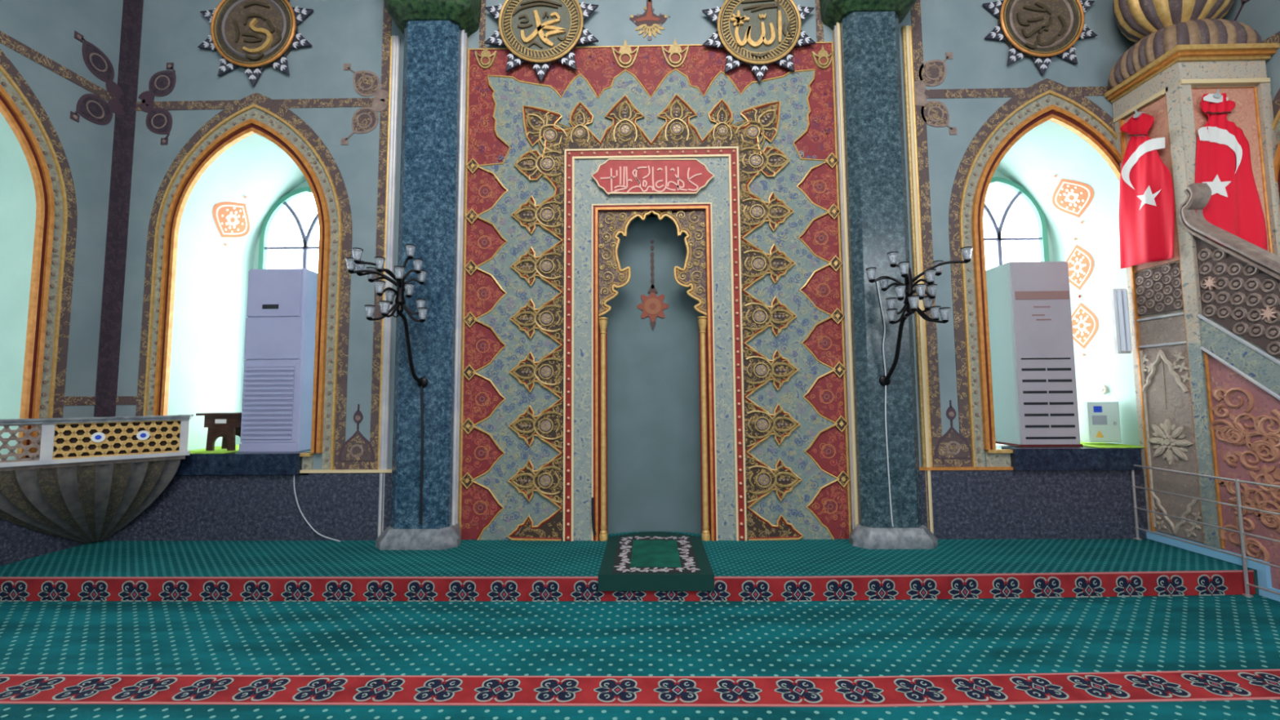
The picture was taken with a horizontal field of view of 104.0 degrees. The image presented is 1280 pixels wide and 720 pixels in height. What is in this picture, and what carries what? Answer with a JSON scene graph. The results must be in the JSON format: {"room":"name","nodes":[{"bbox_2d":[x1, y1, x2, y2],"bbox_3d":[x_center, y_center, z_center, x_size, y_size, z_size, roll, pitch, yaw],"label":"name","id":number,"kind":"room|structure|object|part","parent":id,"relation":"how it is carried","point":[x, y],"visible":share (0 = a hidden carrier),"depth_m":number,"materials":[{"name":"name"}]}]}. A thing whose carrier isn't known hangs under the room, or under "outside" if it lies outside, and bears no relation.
{"room":"mosque","nodes":[
{"label":"mosque","id":0,"kind":"room"},
{"bbox_2d":[0,0,125,460],"bbox_3d":[-5.690,-1.932,0.471,0.951,7.000,9.000,0,-4,1],"label":"wall","id":1,"kind":"structure","parent":0,"point":[83,37],"depth_m":4.52,"materials":[{"name":"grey paint"}]},
{"bbox_2d":[0,48,77,458],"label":"window","id":2,"kind":"structure","parent":1,"relation":"in","point":[46,355],"depth_m":4.30,"materials":[{"name":"gold paint"}]},
{"bbox_3d":[-5.143,-0.793,3.518,0.040,3.187,1.486,0,-4,1],"label":"gold moulding","id":3,"kind":"part","parent":2,"relation":"part of","materials":[{"name":"gold metal"}]},
{"bbox_3d":[-5.138,-0.838,3.522,0.050,3.276,1.614,0,-4,1],"label":"gold moulding","id":4,"kind":"part","parent":2,"relation":"part of","materials":[{"name":"gold metal"}]},
{"bbox_2d":[0,518,90,565],"bbox_3d":[-5.135,1.371,3.248,0.030,0.800,2.970,0,-4,1],"label":"trim","id":5,"kind":"structure","parent":1,"relation":"attached to","point":[18,543],"depth_m":4.14,"materials":[{"name":"carpet"}]},
{"bbox_2d":[0,31,116,102],"bbox_3d":[-5.180,-2.664,3.272,0.006,0.095,3.300,0,-4,1],"label":"trim","id":6,"kind":"structure","parent":1,"relation":"attached to","point":[11,42],"depth_m":4.39,"materials":[{"name":"brown paint"}]},
{"bbox_2d":[63,396,95,405],"bbox_3d":[-5.132,0.374,4.578,0.006,0.080,0.260,0,-4,1],"label":"trim","id":7,"kind":"structure","parent":1,"relation":"attached to","point":[68,401],"depth_m":4.58,"materials":[{"name":"brown paint"}]},
{"bbox_2d":[93,0,133,417],"bbox_3d":[-5.146,-2.032,4.931,0.006,6.170,0.100,0,-4,1],"label":"trim","id":8,"kind":"structure","parent":1,"relation":"attached to","point":[128,5],"depth_m":4.88,"materials":[{"name":"brown paint"}]},
{"bbox_2d":[115,0,1139,520],"bbox_3d":[0.097,-1.714,5.329,10.470,6.820,0.953,0,-4,1],"label":"wall","id":9,"kind":"structure","parent":0,"point":[344,60],"depth_m":4.98,"materials":[{"name":"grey paint"}]},
{"bbox_2d":[105,0,143,417],"bbox_3d":[-5.098,-2.029,4.977,0.100,6.170,0.006,0,-4,1],"label":"trim","id":10,"kind":"structure","parent":9,"relation":"attached to","point":[122,233],"depth_m":4.93,"materials":[{"name":"brown paint"}]},
{"bbox_2d":[115,395,137,404],"bbox_3d":[-4.921,0.389,4.801,0.220,0.080,0.006,0,-4,1],"label":"trim","id":11,"kind":"structure","parent":9,"relation":"attached to","point":[123,400],"depth_m":4.80,"materials":[{"name":"brown paint"}]},
{"bbox_2d":[135,92,352,475],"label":"window","id":12,"kind":"structure","parent":9,"relation":"in","point":[309,227],"depth_m":4.87,"materials":[{"name":"gold paint"}]},
{"bbox_2d":[189,444,239,453],"bbox_3d":[-4.201,0.909,5.154,0.580,0.008,0.900,0,-4,1],"label":"cloth","id":13,"kind":"object","parent":12,"relation":"on","point":[218,450],"visible":0.4,"depth_m":4.87,"materials":[{"name":"green fabric"}]},
{"bbox_2d":[195,412,241,450],"bbox_3d":[-4.115,0.709,4.992,0.420,0.364,0.270,0,-4,1],"label":"stand","id":14,"kind":"object","parent":13,"relation":"on","point":[227,425],"visible":0.84,"depth_m":4.89,"materials":[{"name":"brown wood"}]},
{"bbox_3d":[-4.101,0.773,4.897,0.270,0.224,0.030,0,-4,1],"label":"leg panel","id":15,"kind":"part","parent":14,"relation":"part of","materials":[{"name":"brown wood"}]},
{"bbox_3d":[-4.098,0.785,5.076,0.270,0.224,0.030,0,-4,1],"label":"leg panel","id":16,"kind":"part","parent":14,"relation":"part of","materials":[{"name":"brown wood"}]},
{"bbox_3d":[-3.819,-0.707,4.842,1.486,3.187,0.040,0,-4,1],"label":"gold moulding","id":17,"kind":"part","parent":12,"relation":"part of","materials":[{"name":"gold metal"}]},
{"bbox_3d":[-3.832,0.982,4.757,1.290,0.195,0.170,0,-4,1],"label":"marble sill","id":18,"kind":"part","parent":12,"relation":"part of","materials":[{"name":"blue stone"}]},
{"bbox_2d":[239,268,317,451],"bbox_3d":[-3.616,0.002,5.091,0.575,1.805,0.356,0,-4,1],"label":"air conditioner","id":19,"kind":"object","parent":12,"relation":"on","point":[277,408],"visible":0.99,"depth_m":4.93,"materials":[{"name":"white plastic"}]},
{"bbox_2d":[241,366,294,439],"bbox_3d":[-3.632,0.418,4.891,0.485,0.706,0.016,0,-4,1],"label":"grille","id":20,"kind":"object","parent":19,"relation":"attached to","point":[268,408],"depth_m":4.89,"materials":[{"name":"white plastic"}]},
{"bbox_3d":[-3.901,-0.515,5.795,0.960,2.940,0.004,0,-4,1],"label":"pane","id":21,"kind":"part","parent":12,"relation":"part of","materials":[{"name":"clear glass"}]},
{"bbox_3d":[-3.141,0.891,4.711,0.095,0.030,0.050,0,-4,1],"label":"gold moulding","id":22,"kind":"part","parent":12,"relation":"part of","materials":[{"name":"paint"}]},
{"bbox_2d":[293,475,340,542],"bbox_3d":[-2.996,1.352,4.643,0.485,0.645,0.021,-1,-4,5],"label":"cable","id":23,"kind":"object","parent":12,"relation":"hanging from","point":[294,475],"visible":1,"depth_m":4.65,"materials":[{"name":"grey plastic"}]},
{"bbox_2d":[101,472,391,541],"bbox_3d":[-3.690,1.375,4.696,2.870,0.620,0.030,0,-4,1],"label":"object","id":24,"kind":"structure","parent":9,"relation":"attached to","point":[340,506],"depth_m":4.68,"materials":[{"name":"carpet"}]},
{"bbox_2d":[135,97,374,111],"bbox_3d":[-3.812,-2.553,4.991,2.480,0.090,0.006,0,-4,1],"label":"trim","id":25,"kind":"structure","parent":9,"relation":"attached to","point":[337,102],"depth_m":4.98,"materials":[{"name":"brown paint"}]},
{"bbox_2d":[197,0,313,87],"bbox_3d":[-3.859,-3.328,5.009,1.161,1.221,0.080,0,-4,1],"label":"medallion","id":26,"kind":"object","parent":9,"relation":"attached to","point":[255,36],"visible":1,"depth_m":4.99,"materials":[{"name":"gold metal"}]},
{"bbox_2d":[299,469,391,473],"bbox_3d":[-2.722,1.044,4.697,0.930,0.026,0.040,0,-4,1],"label":"trim","id":27,"kind":"structure","parent":9,"relation":"attached to","point":[313,471],"depth_m":4.68,"materials":[{"name":"beige paint"}]},
{"bbox_2d":[343,461,369,469],"bbox_3d":[-2.677,0.993,4.716,0.260,0.070,0.007,0,-4,1],"label":"trim","id":28,"kind":"structure","parent":9,"relation":"attached to","point":[358,464],"depth_m":4.71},
{"bbox_2d":[368,0,391,469],"bbox_3d":[-2.531,-2.050,4.932,0.085,6.170,0.007,0,-4,1],"label":"trim","id":29,"kind":"structure","parent":9,"relation":"attached to","point":[387,20],"depth_m":4.88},
{"bbox_2d":[479,0,485,48],"bbox_3d":[-1.583,-4.103,5.062,0.060,2.070,0.006,0,-4,1],"label":"trim","id":30,"kind":"structure","parent":9,"relation":"attached to","point":[482,16],"depth_m":5.00,"materials":[{"name":"brown paint"}]},
{"bbox_2d":[484,0,599,82],"bbox_3d":[-0.972,-3.315,4.924,1.137,1.195,0.080,0,-4,1],"label":"medallion","id":31,"kind":"object","parent":9,"relation":"attached to","point":[540,33],"visible":1,"depth_m":4.90,"materials":[{"name":"gold metal"}]},
{"bbox_2d":[629,0,670,40],"bbox_3d":[0.097,-3.419,4.981,0.408,0.498,0.009,0,-4,1],"label":"pendant","id":32,"kind":"object","parent":9,"relation":"attached to","point":[649,20],"depth_m":4.98,"materials":[{"name":"red paint"}]},
{"bbox_2d":[701,0,816,83],"bbox_3d":[1.159,-3.263,4.882,1.107,1.164,0.080,0,-4,1],"label":"medallion","id":33,"kind":"object","parent":9,"relation":"attached to","point":[757,34],"visible":1,"depth_m":4.86,"materials":[{"name":"gold metal"}]},
{"bbox_2d":[815,0,823,41],"bbox_3d":[1.771,-4.130,5.003,0.070,2.070,0.006,0,-4,1],"label":"trim","id":34,"kind":"structure","parent":9,"relation":"attached to","point":[820,24],"depth_m":4.94,"materials":[{"name":"brown paint"}]},
{"bbox_2d":[911,0,943,466],"bbox_3d":[2.733,-2.093,4.840,0.095,6.170,0.007,0,-4,1],"label":"trim","id":35,"kind":"structure","parent":9,"relation":"attached to","point":[916,19],"depth_m":4.78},
{"bbox_2d":[942,458,961,466],"bbox_3d":[2.889,0.948,4.620,0.185,0.070,0.007,0,-4,1],"label":"trim","id":36,"kind":"structure","parent":9,"relation":"attached to","point":[947,462],"depth_m":4.62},
{"bbox_2d":[919,466,1013,470],"bbox_3d":[2.977,0.998,4.598,0.870,0.026,0.040,0,-4,1],"label":"trim","id":37,"kind":"structure","parent":9,"relation":"attached to","point":[920,468],"depth_m":4.58,"materials":[{"name":"orange metal"}]},
{"bbox_2d":[924,86,1109,98],"bbox_3d":[4.047,-2.603,4.853,2.540,0.090,0.006,0,-4,1],"label":"trim","id":38,"kind":"structure","parent":9,"relation":"attached to","point":[1084,91],"depth_m":4.86,"materials":[{"name":"brown paint"}]},
{"bbox_2d":[919,469,1148,539],"bbox_3d":[3.944,1.312,4.563,2.800,0.620,0.030,0,-4,1],"label":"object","id":39,"kind":"structure","parent":9,"relation":"attached to","point":[967,504],"depth_m":4.55,"materials":[{"name":"carpet"}]},
{"bbox_2d":[982,0,1097,75],"bbox_3d":[3.900,-3.320,4.872,1.086,1.142,0.075,0,-4,1],"label":"medallion","id":40,"kind":"object","parent":9,"relation":"attached to","point":[1040,31],"visible":1,"depth_m":4.85,"materials":[{"name":"gold metal"}]},
{"bbox_2d":[1096,384,1107,394],"bbox_3d":[4.682,0.300,5.071,0.035,0.100,0.100,0,-4,1],"label":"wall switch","id":41,"kind":"object","parent":9,"relation":"attached to","point":[1101,388],"visible":1,"depth_m":5.05,"materials":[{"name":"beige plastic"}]},
{"bbox_3d":[4.672,0.300,5.071,0.015,0.050,0.050,0,-4,1],"label":"knob","id":42,"kind":"part","parent":41,"relation":"part of","materials":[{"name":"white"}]},
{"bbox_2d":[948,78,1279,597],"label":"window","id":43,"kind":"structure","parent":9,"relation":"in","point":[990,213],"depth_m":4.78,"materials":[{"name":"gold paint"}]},
{"bbox_3d":[3.301,0.838,4.598,0.220,0.030,0.050,0,-4,1],"label":"gold moulding","id":44,"kind":"part","parent":43,"relation":"part of","materials":[{"name":"paint"}]},
{"bbox_3d":[4.097,-0.581,5.655,0.960,2.940,0.004,0,-4,1],"label":"pane","id":45,"kind":"part","parent":43,"relation":"part of","materials":[{"name":"clear glass"}]},
{"bbox_2d":[986,261,1082,446],"bbox_3d":[3.882,-0.058,4.960,0.589,1.780,0.356,0,-4,1],"label":"air conditioner","id":46,"kind":"object","parent":43,"relation":"on","point":[1032,351],"visible":0.98,"depth_m":4.81,"materials":[{"name":"grey plastic"}]},
{"bbox_3d":[3.969,-0.816,4.705,1.614,3.276,0.050,0,-4,1],"label":"gold moulding","id":47,"kind":"part","parent":43,"relation":"part of","materials":[{"name":"gold metal"}]},
{"bbox_3d":[3.969,-0.771,4.707,1.486,3.187,0.040,0,-4,1],"label":"gold moulding","id":48,"kind":"part","parent":43,"relation":"part of","materials":[{"name":"gold metal"}]},
{"bbox_3d":[3.977,0.908,4.621,1.130,0.195,0.170,0,-4,1],"label":"marble sill","id":49,"kind":"part","parent":43,"relation":"part of","materials":[{"name":"blue stone"}]},
{"bbox_2d":[1080,441,1143,448],"bbox_3d":[4.430,0.828,5.005,0.475,0.008,0.900,0,-4,1],"label":"cloth","id":50,"kind":"object","parent":43,"relation":"on","point":[1099,445],"visible":0.43,"depth_m":4.71,"materials":[{"name":"green fabric"}]},
{"bbox_2d":[1077,401,1121,442],"bbox_3d":[4.494,0.606,4.899,0.300,0.390,0.160,0,-4,1],"label":"electrical box","id":51,"kind":"object","parent":50,"relation":"on","point":[1099,421],"visible":0.98,"depth_m":4.84,"materials":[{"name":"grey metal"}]},
{"bbox_3d":[4.493,0.601,4.836,0.276,0.366,0.008,0,-4,1],"label":"door","id":52,"kind":"part","parent":51,"relation":"part of","materials":[{"name":"white metal"}]},
{"bbox_3d":[4.478,1.280,4.526,0.056,0.669,0.056,0,-4,1],"label":"post","id":53,"kind":"part","parent":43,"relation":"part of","materials":[{"name":"silver metal"}]},
{"bbox_3d":[4.460,1.294,3.453,0.056,0.849,2.194,0,-4,1],"label":"metal railing","id":54,"kind":"part","parent":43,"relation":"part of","materials":[{"name":"grey metal"}]},
{"bbox_3d":[4.464,1.312,3.706,0.056,0.849,0.056,0,-4,1],"label":"post","id":55,"kind":"part","parent":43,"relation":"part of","materials":[{"name":"silver metal"}]},
{"bbox_2d":[0,531,1258,601],"bbox_3d":[0.149,1.798,4.684,12.400,0.280,2.055,0,-4,1],"label":"carpet","id":56,"kind":"object","parent":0,"point":[836,557],"visible":0.25,"depth_m":4.06,"materials":[{"name":"teal carpet"}]},
{"bbox_2d":[0,414,193,542],"bbox_3d":[-4.652,1.063,4.180,1.009,1.162,1.162,0,-4,1],"label":"pulpit","id":57,"kind":"object","parent":56,"relation":"on","point":[91,477],"visible":1,"depth_m":4.25,"materials":[{"name":"grey stone"}]},
{"bbox_3d":[-4.943,0.647,3.868,0.416,0.300,0.020,4,-6,-45],"label":"lattice panel","id":58,"kind":"part","parent":57,"relation":"part of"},
{"bbox_3d":[-4.789,0.658,4.044,0.067,0.292,0.062,4,-6,-45],"label":"parapet post","id":59,"kind":"part","parent":57,"relation":"part of","materials":[{"name":"grey stone"}]},
{"bbox_2d":[0,458,181,542],"bbox_3d":[-4.659,1.262,4.180,0.872,0.765,1.050,0,-4,1],"label":"ribbed bowl","id":60,"kind":"object","parent":57,"relation":"on","point":[83,502],"depth_m":4.28,"materials":[{"name":"stone"}]},
{"bbox_3d":[-4.485,0.676,4.320,0.768,0.300,0.020,4,-6,-45],"label":"lattice panel","id":61,"kind":"part","parent":57,"relation":"part of","materials":[{"name":"gold metal"}]},
{"bbox_3d":[-4.210,0.695,4.617,0.056,0.292,0.062,4,-6,-45],"label":"parapet post","id":62,"kind":"part","parent":57,"relation":"part of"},
{"bbox_2d":[375,0,481,550],"bbox_3d":[-2.016,-1.740,4.694,0.952,6.810,0.442,0,-4,1],"label":"marble pilaster","id":63,"kind":"object","parent":56,"relation":"on","point":[437,33],"visible":0.91,"depth_m":4.64,"materials":[{"name":"blue stone"}]},
{"bbox_2d":[345,244,428,387],"bbox_3d":[-2.028,-0.375,4.179,0.447,1.204,0.724,-4,-5,38],"label":"wall sconce","id":64,"kind":"object","parent":63,"relation":"attached to","point":[352,263],"visible":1,"depth_m":4.17,"materials":[{"name":"black metal"}]},
{"bbox_3d":[-1.974,-0.077,4.353,0.100,0.633,0.363,-1,-4,3],"label":"stem","id":65,"kind":"part","parent":64,"relation":"part of","materials":[{"name":"black metal"}]},
{"bbox_3d":[-2.434,-0.790,4.831,0.096,4.900,0.048,0,-4,1],"label":"edge moulding","id":66,"kind":"part","parent":63,"relation":"part of","materials":[{"name":"white stone"}]},
{"bbox_2d":[419,386,423,524],"bbox_3d":[-1.950,0.839,4.455,0.042,1.220,0.022,0,-4,1],"label":"cable","id":67,"kind":"object","parent":63,"relation":"attached to","point":[421,387],"visible":1,"depth_m":4.45,"materials":[{"name":"black plastic"}]},
{"bbox_3d":[-1.719,-0.799,4.773,0.044,4.900,0.120,0,-4,1],"label":"edge moulding","id":68,"kind":"part","parent":63,"relation":"part of","materials":[{"name":"gold metal"}]},
{"bbox_2d":[0,569,1255,601],"bbox_3d":[-0.283,1.681,3.687,9.671,0.177,0.087,0,-4,0],"label":"carpet border","id":69,"kind":"structure","parent":56,"relation":"attached to","point":[1201,583],"depth_m":3.68,"materials":[{"name":"red carpet"}]},
{"bbox_2d":[458,39,851,541],"bbox_3d":[0.120,-0.755,4.878,3.629,4.857,0.353,0,-4,1],"label":"mihrab","id":70,"kind":"object","parent":56,"relation":"on","point":[653,329],"visible":0.94,"depth_m":4.78,"materials":[{"name":"multicoloured tile"}]},
{"bbox_2d":[591,497,595,534],"bbox_3d":[-0.421,1.426,4.568,0.043,0.333,0.024,0,-4,1],"label":"cable","id":71,"kind":"object","parent":70,"relation":"attached to","point":[593,498],"visible":1,"depth_m":4.56,"materials":[{"name":"black plastic"}]},
{"bbox_2d":[636,240,668,328],"bbox_3d":[0.126,-0.866,5.048,0.330,1.134,0.011,0,-4,1],"label":"pendant","id":72,"kind":"object","parent":70,"relation":"attached to","point":[652,255],"depth_m":5.05,"materials":[{"name":"red paint"}]},
{"bbox_3d":[0.122,-0.188,4.715,1.642,3.687,0.038,0,-4,1],"label":"bead frame","id":73,"kind":"part","parent":70,"relation":"part of","materials":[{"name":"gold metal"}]},
{"bbox_2d":[598,531,714,591],"bbox_3d":[0.128,1.663,4.225,0.848,0.120,1.171,0,-4,1],"label":"rug","id":74,"kind":"object","parent":56,"relation":"on","point":[647,561],"visible":1,"depth_m":3.86,"materials":[{"name":"green carpet"}]},
{"bbox_2d":[818,0,937,549],"bbox_3d":[2.208,-1.775,4.620,0.938,6.810,0.442,0,-4,1],"label":"marble pilaster","id":75,"kind":"object","parent":56,"relation":"on","point":[872,174],"visible":0.98,"depth_m":4.57,"materials":[{"name":"blue stone"}]},
{"bbox_3d":[1.937,-0.829,4.709,0.044,4.900,0.120,0,-4,1],"label":"edge moulding","id":76,"kind":"part","parent":75,"relation":"part of","materials":[{"name":"gold metal"}]},
{"bbox_2d":[876,280,893,526],"bbox_3d":[2.162,0.362,4.415,0.064,2.170,0.012,0,-4,1],"label":"cable","id":77,"kind":"object","parent":75,"relation":"attached to","point":[877,281],"visible":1,"depth_m":4.41,"materials":[{"name":"grey plastic"}]},
{"bbox_3d":[2.639,-0.831,4.743,0.096,4.900,0.048,0,-4,1],"label":"edge moulding","id":78,"kind":"part","parent":75,"relation":"part of","materials":[{"name":"gold metal"}]},
{"bbox_2d":[866,246,973,386],"bbox_3d":[2.232,-0.337,4.062,0.528,1.084,0.772,3,-5,-42],"label":"wall sconce","id":79,"kind":"object","parent":75,"relation":"attached to","point":[911,301],"visible":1,"depth_m":4.07,"materials":[{"name":"black metal"}]},
{"bbox_3d":[2.179,-0.081,4.278,0.100,0.606,0.368,0,-4,-3],"label":"stem","id":80,"kind":"part","parent":79,"relation":"part of","materials":[{"name":"black metal"}]},
{"bbox_2d":[0,594,1279,719],"bbox_3d":[0.061,1.535,-0.265,12.400,0.100,8.233,0,-4,1],"label":"carpet","id":81,"kind":"structure","parent":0,"point":[1195,633],"depth_m":3.03,"materials":[{"name":"teal carpet"}]},
{"bbox_2d":[0,669,1279,706],"bbox_3d":[0.037,1.685,2.575,10.355,0.007,0.342,0,-4,0],"label":"carpet border","id":82,"kind":"object","parent":81,"relation":"on","point":[1245,684],"visible":1,"depth_m":2.55,"materials":[{"name":"red carpet"}]},
{"bbox_2d":[1104,0,1279,601],"bbox_3d":[4.890,-1.392,3.598,0.920,6.216,2.332,0,-4,1],"label":"minbar","id":83,"kind":"object","parent":81,"relation":"on","point":[1205,319],"visible":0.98,"depth_m":4.18,"materials":[{"name":"grey stone"}]},
{"bbox_2d":[1110,288,1132,353],"bbox_3d":[4.492,-0.364,4.654,0.120,0.610,0.068,0,-4,1],"label":"lamp","id":84,"kind":"object","parent":83,"relation":"attached to","point":[1119,298],"visible":1,"depth_m":4.64,"materials":[{"name":"white plastic"}]},
{"bbox_3d":[4.597,-0.388,4.650,0.030,3.865,0.055,0,-4,1],"label":"post","id":85,"kind":"part","parent":83,"relation":"part of","materials":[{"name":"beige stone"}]},
{"bbox_3d":[4.573,-2.319,4.561,0.042,0.035,0.510,0,-4,1],"label":"cream moulding","id":86,"kind":"part","parent":83,"relation":"part of","materials":[{"name":"beige paint"}]},
{"bbox_2d":[1119,109,1174,268],"bbox_3d":[4.551,-1.563,4.534,0.098,1.430,0.531,0,-4,1],"label":"flag","id":87,"kind":"object","parent":83,"relation":"hanging from","point":[1146,195],"visible":1,"depth_m":4.48,"materials":[{"name":"red fabric"}]},
{"bbox_3d":[4.590,-1.565,4.482,0.018,1.460,0.422,0,-4,1],"label":"salmon panel","id":88,"kind":"part","parent":83,"relation":"part of","materials":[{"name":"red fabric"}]},
{"bbox_3d":[4.591,-0.622,4.415,0.029,0.408,0.422,0,-4,1],"label":"roundel panel","id":89,"kind":"part","parent":83,"relation":"part of","materials":[{"name":"grey stone"}]},
{"bbox_3d":[4.587,-0.255,4.413,0.022,0.268,0.462,0,-4,1],"label":"panel frame","id":90,"kind":"part","parent":83,"relation":"part of","materials":[{"name":"grey stone"}]},
{"bbox_3d":[4.599,-0.255,4.413,0.020,0.255,0.470,0,-4,1],"label":"name panel","id":91,"kind":"part","parent":83,"relation":"part of","materials":[{"name":"beige stone"}]},
{"bbox_3d":[4.593,0.700,4.349,0.028,1.598,0.399,0,-4,1],"label":"arch moulding","id":92,"kind":"part","parent":83,"relation":"part of","materials":[{"name":"beige stone"}]},
{"bbox_3d":[4.607,0.694,4.327,0.016,1.630,0.435,0,-4,1],"label":"arch panel","id":93,"kind":"part","parent":83,"relation":"part of","materials":[{"name":"beige stone"}]},
{"bbox_3d":[4.921,-2.557,4.489,0.870,0.095,0.675,0,-4,1],"label":"cornice","id":94,"kind":"part","parent":83,"relation":"part of","materials":[{"name":"gold metal"}]},
{"bbox_3d":[4.579,-0.422,4.134,0.021,3.830,0.138,0,-4,-2],"label":"gilt rod","id":95,"kind":"part","parent":83,"relation":"part of","materials":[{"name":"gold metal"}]},
{"bbox_3d":[4.581,1.583,3.389,0.050,0.254,2.290,0,-4,1],"label":"skirting","id":96,"kind":"part","parent":83,"relation":"part of","materials":[{"name":"blue"}]},
{"bbox_3d":[4.923,-2.345,4.231,0.730,0.035,0.060,0,-4,1],"label":"cream moulding","id":97,"kind":"part","parent":83,"relation":"part of","materials":[{"name":"beige paint"}]},
{"bbox_3d":[4.572,-0.524,3.273,0.128,1.969,1.797,0,-4,1],"label":"handrail","id":98,"kind":"part","parent":83,"relation":"part of","materials":[{"name":"grey stone"}]},
{"bbox_3d":[4.941,-1.279,4.177,0.570,2.080,0.014,0,-4,1],"label":"salmon panel","id":99,"kind":"part","parent":83,"relation":"part of","materials":[{"name":"red fabric"}]},
{"bbox_2d":[1195,88,1267,250],"bbox_3d":[4.867,-1.509,4.165,0.555,1.516,0.102,0,-4,1],"label":"flag","id":100,"kind":"object","parent":83,"relation":"hanging from","point":[1223,155],"visible":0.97,"depth_m":4.15,"materials":[{"name":"red fabric"}]},
{"bbox_3d":[4.574,-0.046,3.204,0.031,2.113,1.693,0,-4,1],"label":"balustrade panel","id":101,"kind":"part","parent":83,"relation":"part of","materials":[{"name":"grey stone"}]},
{"bbox_3d":[4.587,0.735,3.146,0.016,1.760,1.685,0,-4,1],"label":"rose panel","id":102,"kind":"part","parent":83,"relation":"part of","materials":[{"name":"pink stone"}]},
{"bbox_2d":[1222,0,1279,102],"bbox_3d":[5.707,-2.026,0.273,0.951,7.000,9.000,0,-4,1],"label":"wall","id":103,"kind":"structure","parent":0,"point":[1263,16],"depth_m":4.24,"materials":[{"name":"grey paint"}]},
{"bbox_2d":[1262,31,1279,43],"bbox_3d":[5.282,-2.751,3.090,0.006,0.095,3.300,0,-4,1],"label":"trim","id":104,"kind":"structure","parent":103,"relation":"attached to","point":[1275,38],"depth_m":4.18,"materials":[{"name":"brown paint"}]},
{"bbox_2d":[1271,88,1279,198],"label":"window","id":105,"kind":"structure","parent":103,"relation":"in","point":[1276,102],"depth_m":4.15,"materials":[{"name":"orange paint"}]},
{"bbox_3d":[5.290,-0.923,3.340,0.030,3.592,1.840,0,-4,1],"label":"gold moulding","id":106,"kind":"part","parent":105,"relation":"part of","materials":[{"name":"paint"}]},
{"bbox_3d":[5.279,-0.923,3.340,0.050,3.276,1.614,0,-4,1],"label":"gold moulding","id":107,"kind":"part","parent":105,"relation":"part of","materials":[{"name":"gold metal"}]}
]}

